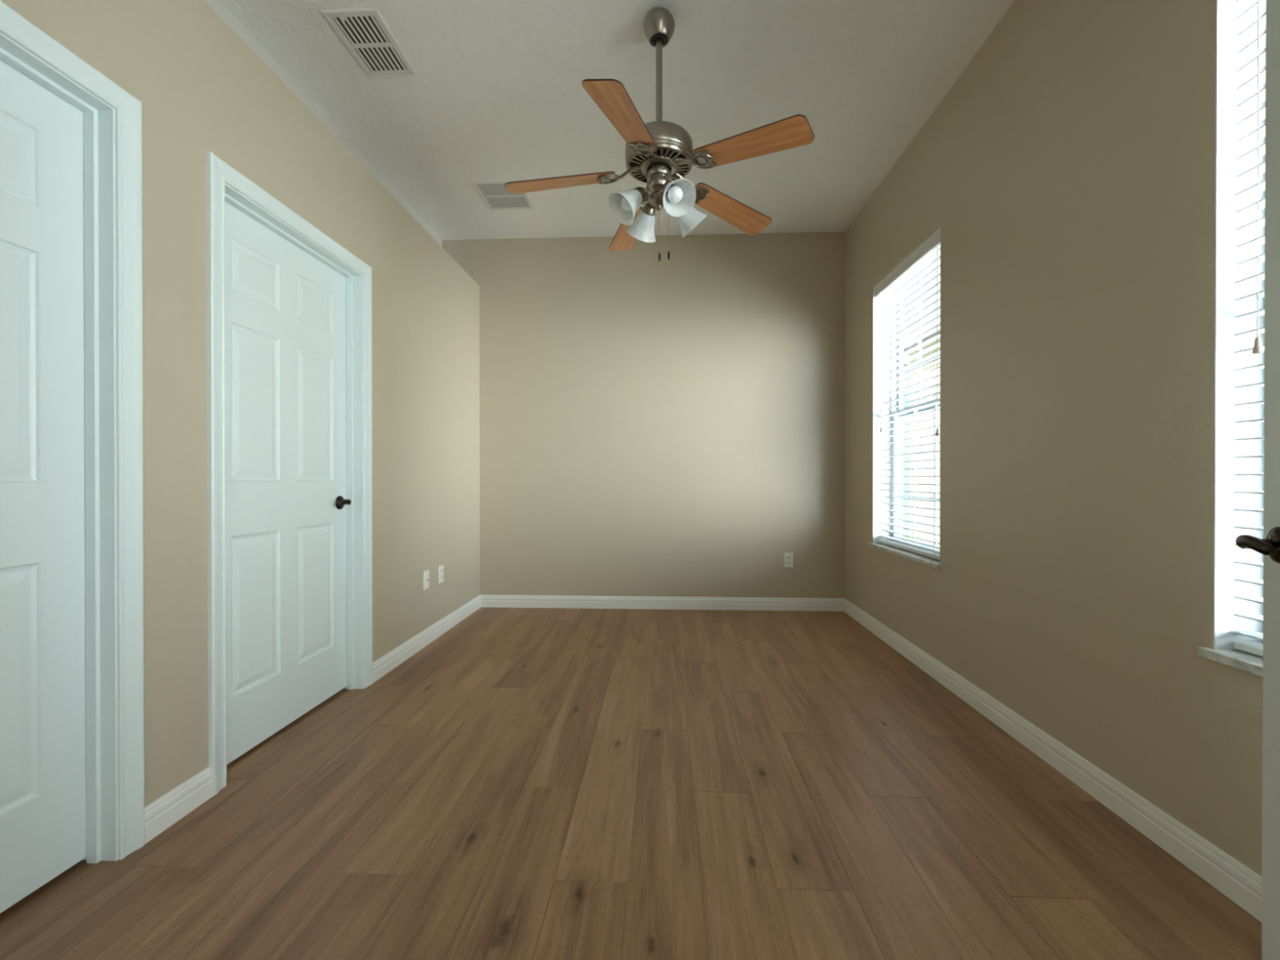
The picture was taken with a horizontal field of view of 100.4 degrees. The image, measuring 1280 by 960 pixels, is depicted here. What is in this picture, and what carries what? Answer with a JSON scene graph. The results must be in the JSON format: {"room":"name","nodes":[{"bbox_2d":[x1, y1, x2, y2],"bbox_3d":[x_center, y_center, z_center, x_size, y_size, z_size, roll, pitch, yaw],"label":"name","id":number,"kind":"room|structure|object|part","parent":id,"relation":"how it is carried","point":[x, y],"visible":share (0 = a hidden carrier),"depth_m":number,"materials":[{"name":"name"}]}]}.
{"room":"empty bedroom","nodes":[
{"label":"empty bedroom","id":0,"kind":"room"},
{"bbox_2d":[0,0,479,806],"bbox_3d":[-1.441,-0.252,2.284,0.114,2.606,4.033,0,0,3],"label":"wall","id":1,"kind":"structure","parent":0,"point":[201,89],"depth_m":1.75,"materials":[{"name":"beige paint"}]},
{"bbox_2d":[0,0,144,913],"bbox_3d":[-1.490,-0.014,1.035,0.130,2.101,0.954,0,0,3],"label":"door","id":2,"kind":"structure","parent":1,"relation":"in","point":[72,723],"depth_m":1.38,"materials":[{"name":"white paint"}]},
{"bbox_2d":[144,766,213,844],"bbox_3d":[-1.407,0.985,1.627,0.014,0.098,0.228,0,0,3],"label":"baseboard","id":3,"kind":"structure","parent":1,"relation":"attached to","point":[163,812],"depth_m":1.61,"materials":[{"name":"white paint"}]},
{"bbox_2d":[206,151,372,795],"bbox_3d":[-1.436,-0.019,2.216,0.130,2.101,0.954,0,0,3],"label":"door","id":4,"kind":"structure","parent":1,"relation":"in","point":[290,326],"depth_m":2.17,"materials":[{"name":"white paint"}]},
{"bbox_2d":[372,595,480,683],"bbox_3d":[-1.322,0.978,3.497,0.014,0.098,1.608,0,0,3],"label":"baseboard","id":5,"kind":"structure","parent":1,"relation":"attached to","point":[390,660],"depth_m":3.23,"materials":[{"name":"white paint"}]},
{"bbox_2d":[423,569,429,590],"bbox_3d":[-1.333,0.624,3.329,0.008,0.114,0.070,0,0,3],"label":"cable wall plate","id":6,"kind":"object","parent":1,"relation":"attached to","point":[426,574],"visible":1,"depth_m":3.32,"materials":[{"name":"white plastic"}]},
{"bbox_2d":[438,564,443,583],"bbox_3d":[-1.323,0.626,3.549,0.008,0.114,0.070,0,0,3],"label":"wall outlet","id":7,"kind":"object","parent":1,"relation":"attached to","point":[440,567],"visible":1,"depth_m":3.54,"materials":[{"name":"white plastic"}]},
{"bbox_2d":[204,0,442,247],"bbox_3d":[-1.738,-1.743,2.292,0.100,0.376,4.033,0,0,3],"label":"wall","id":8,"kind":"structure","parent":0,"point":[215,5],"depth_m":2.67,"materials":[{"name":"grey paint"}]},
{"bbox_2d":[218,0,1015,239],"bbox_3d":[-0.319,-1.982,0.134,4.150,0.120,8.453,0,0,3],"label":"ceiling","id":9,"kind":"structure","parent":0,"point":[496,93],"depth_m":2.61,"materials":[{"name":"white paint"}]},
{"bbox_2d":[320,7,417,76],"bbox_3d":[-1.187,-1.922,2.361,0.240,0.018,0.358,0,0,3],"label":"ceiling vent","id":10,"kind":"object","parent":9,"relation":"in","point":[364,32],"visible":1,"depth_m":2.34,"materials":[{"name":"white metal"}]},
{"bbox_2d":[471,180,534,209],"bbox_3d":[-0.923,-1.932,3.627,0.327,0.008,0.358,0,0,3],"label":"ceiling vent","id":11,"kind":"object","parent":9,"relation":"in","point":[495,194],"visible":0.91,"depth_m":3.63,"materials":[{"name":"white metal"}]},
{"bbox_2d":[504,7,814,261],"bbox_3d":[0.036,-1.415,2.216,1.188,1.030,1.234,0,0,3],"label":"ceiling fan","id":12,"kind":"object","parent":9,"relation":"hanging from","point":[660,153],"visible":1,"depth_m":2.15,"materials":[{"name":"brown wood"}]},
{"bbox_3d":[-0.330,-1.242,2.224,0.456,0.005,0.136,-6,12,1],"label":"blade","id":13,"kind":"part","parent":12,"relation":"part of","materials":[{"name":"brown wood"}]},
{"bbox_3d":[-0.329,-1.242,2.224,0.454,0.005,0.134,-6,12,1],"label":"blade","id":14,"kind":"part","parent":12,"relation":"part of","materials":[{"name":"brown wood"}]},
{"bbox_3d":[-0.042,-1.244,2.610,0.136,0.005,0.456,-13,-2,-18],"label":"blade","id":15,"kind":"part","parent":12,"relation":"part of","materials":[{"name":"brown wood"}]},
{"bbox_3d":[-0.052,-1.240,1.832,0.134,0.005,0.454,13,10,17],"label":"blade","id":16,"kind":"part","parent":12,"relation":"part of","materials":[{"name":"brown wood"}]},
{"bbox_3d":[-0.052,-1.241,1.832,0.136,0.005,0.456,13,10,17],"label":"blade","id":17,"kind":"part","parent":12,"relation":"part of","materials":[{"name":"brown wood"}]},
{"bbox_3d":[-0.042,-1.243,2.609,0.134,0.005,0.454,-13,-2,-18],"label":"blade","id":18,"kind":"part","parent":12,"relation":"part of","materials":[{"name":"brown wood"}]},
{"bbox_3d":[-0.059,-1.112,2.145,0.139,0.140,0.130,0,0,3],"label":"lamp shade","id":19,"kind":"part","parent":12,"relation":"part of","materials":[{"name":"white glass"}]},
{"bbox_3d":[-0.036,-1.133,2.161,0.078,0.081,0.063,0,0,3],"label":"bulb","id":20,"kind":"part","parent":12,"relation":"part of","materials":[{"name":"white glass"}]},
{"bbox_3d":[0.005,-1.112,2.357,0.130,0.140,0.139,0,0,3],"label":"lamp shade","id":21,"kind":"part","parent":12,"relation":"part of","materials":[{"name":"white glass"}]},
{"bbox_3d":[0.025,-1.179,2.194,0.068,0.041,0.016,0,0,-26],"label":"lamp arm","id":22,"kind":"part","parent":12,"relation":"part of","materials":[{"name":"grey metal"}]},
{"bbox_2d":[626,142,692,183],"bbox_3d":[0.079,-1.304,2.219,0.278,0.029,0.278,0,0,3],"label":"vent grille","id":23,"kind":"object","parent":12,"relation":"attached to","point":[674,157],"depth_m":2.17,"materials":[{"name":"grey metal"}]},
{"bbox_3d":[0.138,-1.133,2.104,0.063,0.081,0.078,0,0,3],"label":"bulb","id":24,"kind":"part","parent":12,"relation":"part of","materials":[{"name":"white glass"}]},
{"bbox_3d":[0.154,-1.111,2.082,0.130,0.140,0.139,0,0,3],"label":"lamp shade","id":25,"kind":"part","parent":12,"relation":"part of","materials":[{"name":"white glass"}]},
{"bbox_3d":[0.217,-1.112,2.294,0.139,0.140,0.130,0,0,3],"label":"lamp shade","id":26,"kind":"part","parent":12,"relation":"part of","materials":[{"name":"white glass"}]},
{"bbox_3d":[0.413,-1.243,2.455,0.454,0.005,0.134,8,-16,-35],"label":"blade","id":27,"kind":"part","parent":12,"relation":"part of","materials":[{"name":"brown wood"}]},
{"bbox_3d":[0.413,-1.243,2.455,0.456,0.005,0.136,8,-16,-35],"label":"blade","id":28,"kind":"part","parent":12,"relation":"part of","materials":[{"name":"brown wood"}]},
{"bbox_3d":[0.407,-1.241,1.974,0.454,0.005,0.134,8,-7,37],"label":"blade","id":29,"kind":"part","parent":12,"relation":"part of","materials":[{"name":"brown wood"}]},
{"bbox_3d":[0.407,-1.241,1.974,0.456,0.005,0.136,8,-7,37],"label":"blade","id":30,"kind":"part","parent":12,"relation":"part of","materials":[{"name":"brown wood"}]},
{"bbox_2d":[0,607,1262,959],"bbox_3d":[-0.050,1.040,0.138,3.113,0.002,8.263,0,0,3],"label":"floor","id":31,"kind":"structure","parent":0,"point":[526,784],"depth_m":1.56,"materials":[{"name":"brown wood"}]},
{"bbox_2d":[442,231,844,598],"bbox_3d":[-0.129,-0.397,4.302,4.150,3.082,0.120,0,0,3],"label":"wall","id":32,"kind":"structure","parent":0,"point":[674,426],"depth_m":4.23,"materials":[{"name":"beige paint"}]},
{"bbox_2d":[480,595,844,611],"bbox_3d":[0.154,0.975,4.227,2.897,0.098,0.014,0,0,3],"label":"baseboard","id":33,"kind":"structure","parent":32,"relation":"attached to","point":[486,601],"depth_m":4.22,"materials":[{"name":"white paint"}]},
{"bbox_2d":[783,552,792,567],"bbox_3d":[1.167,0.628,4.183,0.070,0.114,0.008,0,0,3],"label":"wall outlet","id":34,"kind":"object","parent":32,"relation":"attached to","point":[788,557],"visible":1,"depth_m":4.18,"materials":[{"name":"white plastic"}]},
{"bbox_2d":[844,0,1262,876],"bbox_3d":[1.514,-0.381,0.046,0.200,3.082,8.233,0,0,3],"label":"wall","id":35,"kind":"structure","parent":0,"point":[1066,175],"depth_m":1.80,"materials":[{"name":"beige paint"}]},
{"bbox_2d":[868,225,941,568],"bbox_3d":[1.640,-0.429,3.162,0.212,1.756,0.916,0,0,3],"label":"window","id":36,"kind":"structure","parent":35,"relation":"in","point":[877,460],"depth_m":3.58,"materials":[{"name":"grey paint"}]},
{"bbox_3d":[1.602,0.439,3.167,0.137,0.022,0.916,0,0,3],"label":"sill","id":37,"kind":"part","parent":36,"relation":"part of","materials":[{"name":"stone"}]},
{"bbox_2d":[874,226,940,559],"bbox_3d":[1.605,-0.440,3.163,0.087,1.724,0.864,0,0,3],"label":"window blind","id":38,"kind":"object","parent":36,"relation":"attached to","point":[929,251],"visible":0.73,"depth_m":3.15,"materials":[{"name":"white plastic"}]},
{"bbox_3d":[1.599,-0.793,3.530,0.004,0.879,0.002,0,0,3],"label":"pull cord","id":39,"kind":"part","parent":38,"relation":"part of","materials":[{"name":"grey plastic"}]},
{"bbox_3d":[1.608,-0.425,3.466,0.002,1.656,0.003,0,0,3],"label":"ladder cord","id":40,"kind":"part","parent":38,"relation":"part of","materials":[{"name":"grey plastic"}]},
{"bbox_3d":[1.595,-0.424,3.164,0.002,1.656,0.003,0,0,3],"label":"ladder cord","id":41,"kind":"part","parent":38,"relation":"part of","materials":[{"name":"white fabric"}]},
{"bbox_3d":[1.621,0.413,3.166,0.052,0.018,0.864,0,0,3],"label":"rail","id":42,"kind":"part","parent":38,"relation":"part of","materials":[{"name":"white plastic"}]},
{"bbox_3d":[1.647,-0.424,3.162,0.002,1.656,0.003,0,0,3],"label":"ladder cord","id":43,"kind":"part","parent":38,"relation":"part of","materials":[{"name":"white fabric"}]},
{"bbox_3d":[1.581,-0.423,2.862,0.002,1.656,0.003,0,0,3],"label":"ladder cord","id":44,"kind":"part","parent":38,"relation":"part of","materials":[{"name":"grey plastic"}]},
{"bbox_3d":[1.708,-0.440,3.159,0.075,1.735,0.884,0,0,3],"label":"frame","id":45,"kind":"part","parent":36,"relation":"part of","materials":[{"name":"grey plastic"}]},
{"bbox_3d":[1.690,-0.026,3.161,0.026,0.865,0.840,0,0,3],"label":"sash","id":46,"kind":"part","parent":36,"relation":"part of","materials":[{"name":"grey plastic"}]},
{"bbox_3d":[1.722,-0.850,3.157,0.026,0.870,0.840,0,0,3],"label":"sash","id":47,"kind":"part","parent":36,"relation":"part of","materials":[{"name":"grey plastic"}]},
{"bbox_2d":[843,598,1262,922],"bbox_3d":[1.505,0.983,2.214,0.014,0.098,3.913,0,0,3],"label":"baseboard","id":48,"kind":"structure","parent":35,"relation":"attached to","point":[1239,883],"depth_m":1.70,"materials":[{"name":"white paint"}]},
{"bbox_2d":[1197,0,1266,676],"bbox_3d":[1.538,-0.420,0.922,0.212,1.756,0.916,0,0,3],"label":"window","id":49,"kind":"structure","parent":35,"relation":"in","point":[1227,28],"depth_m":1.36,"materials":[{"name":"grey paint"}]},
{"bbox_3d":[1.500,0.447,0.927,0.137,0.022,0.916,0,0,3],"label":"sill","id":50,"kind":"part","parent":49,"relation":"part of","materials":[{"name":"stone"}]},
{"bbox_2d":[1233,0,1266,656],"bbox_3d":[1.502,-0.431,0.924,0.087,1.724,0.864,0,0,3],"label":"window blind","id":51,"kind":"object","parent":49,"relation":"attached to","point":[1259,8],"visible":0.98,"depth_m":1.33,"materials":[{"name":"white plastic"}]},
{"bbox_3d":[1.519,0.421,0.926,0.052,0.018,0.864,0,0,3],"label":"rail","id":52,"kind":"part","parent":51,"relation":"part of","materials":[{"name":"white plastic"}]},
{"bbox_3d":[1.496,-0.784,1.290,0.004,0.879,0.002,0,0,3],"label":"pull cord","id":53,"kind":"part","parent":51,"relation":"part of","materials":[{"name":"grey plastic"}]},
{"bbox_3d":[1.606,-0.431,0.919,0.075,1.735,0.884,0,0,3],"label":"frame","id":54,"kind":"part","parent":49,"relation":"part of","materials":[{"name":"grey plastic"}]},
{"bbox_3d":[-0.483,-0.432,0.281,3.810,2.982,0.120,0,0,3],"label":"wall","id":55,"kind":"structure","parent":0,"visible":0},
{"bbox_2d":[1235,0,1279,959],"bbox_3d":[0.964,0.019,0.660,0.094,2.012,0.813,0,0,30],"label":"door","id":56,"kind":"structure","parent":55,"relation":"in","point":[1268,546],"depth_m":0.98,"materials":[{"name":"white paint"}]},
{"label":"outside","id":57,"kind":"structure","parent":0,"visible":0},
{"bbox_3d":[23.210,1.204,22.720,35.700,0.100,42.500,0,0,3],"label":"ground","id":58,"kind":"structure","parent":57,"visible":0},
{"bbox_2d":[902,329,927,536],"bbox_3d":[10.111,-1.418,15.350,9.800,5.200,9.000,0,0,3],"label":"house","id":59,"kind":"structure","parent":58,"relation":"on","point":[907,436],"depth_m":11.35,"materials":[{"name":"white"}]},
{"bbox_2d":[903,322,940,546],"bbox_3d":[9.596,-1.384,6.264,10.000,5.200,7.600,0,0,3],"label":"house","id":60,"kind":"structure","parent":58,"relation":"on","point":[926,472],"depth_m":9.40,"materials":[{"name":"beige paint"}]}
]}

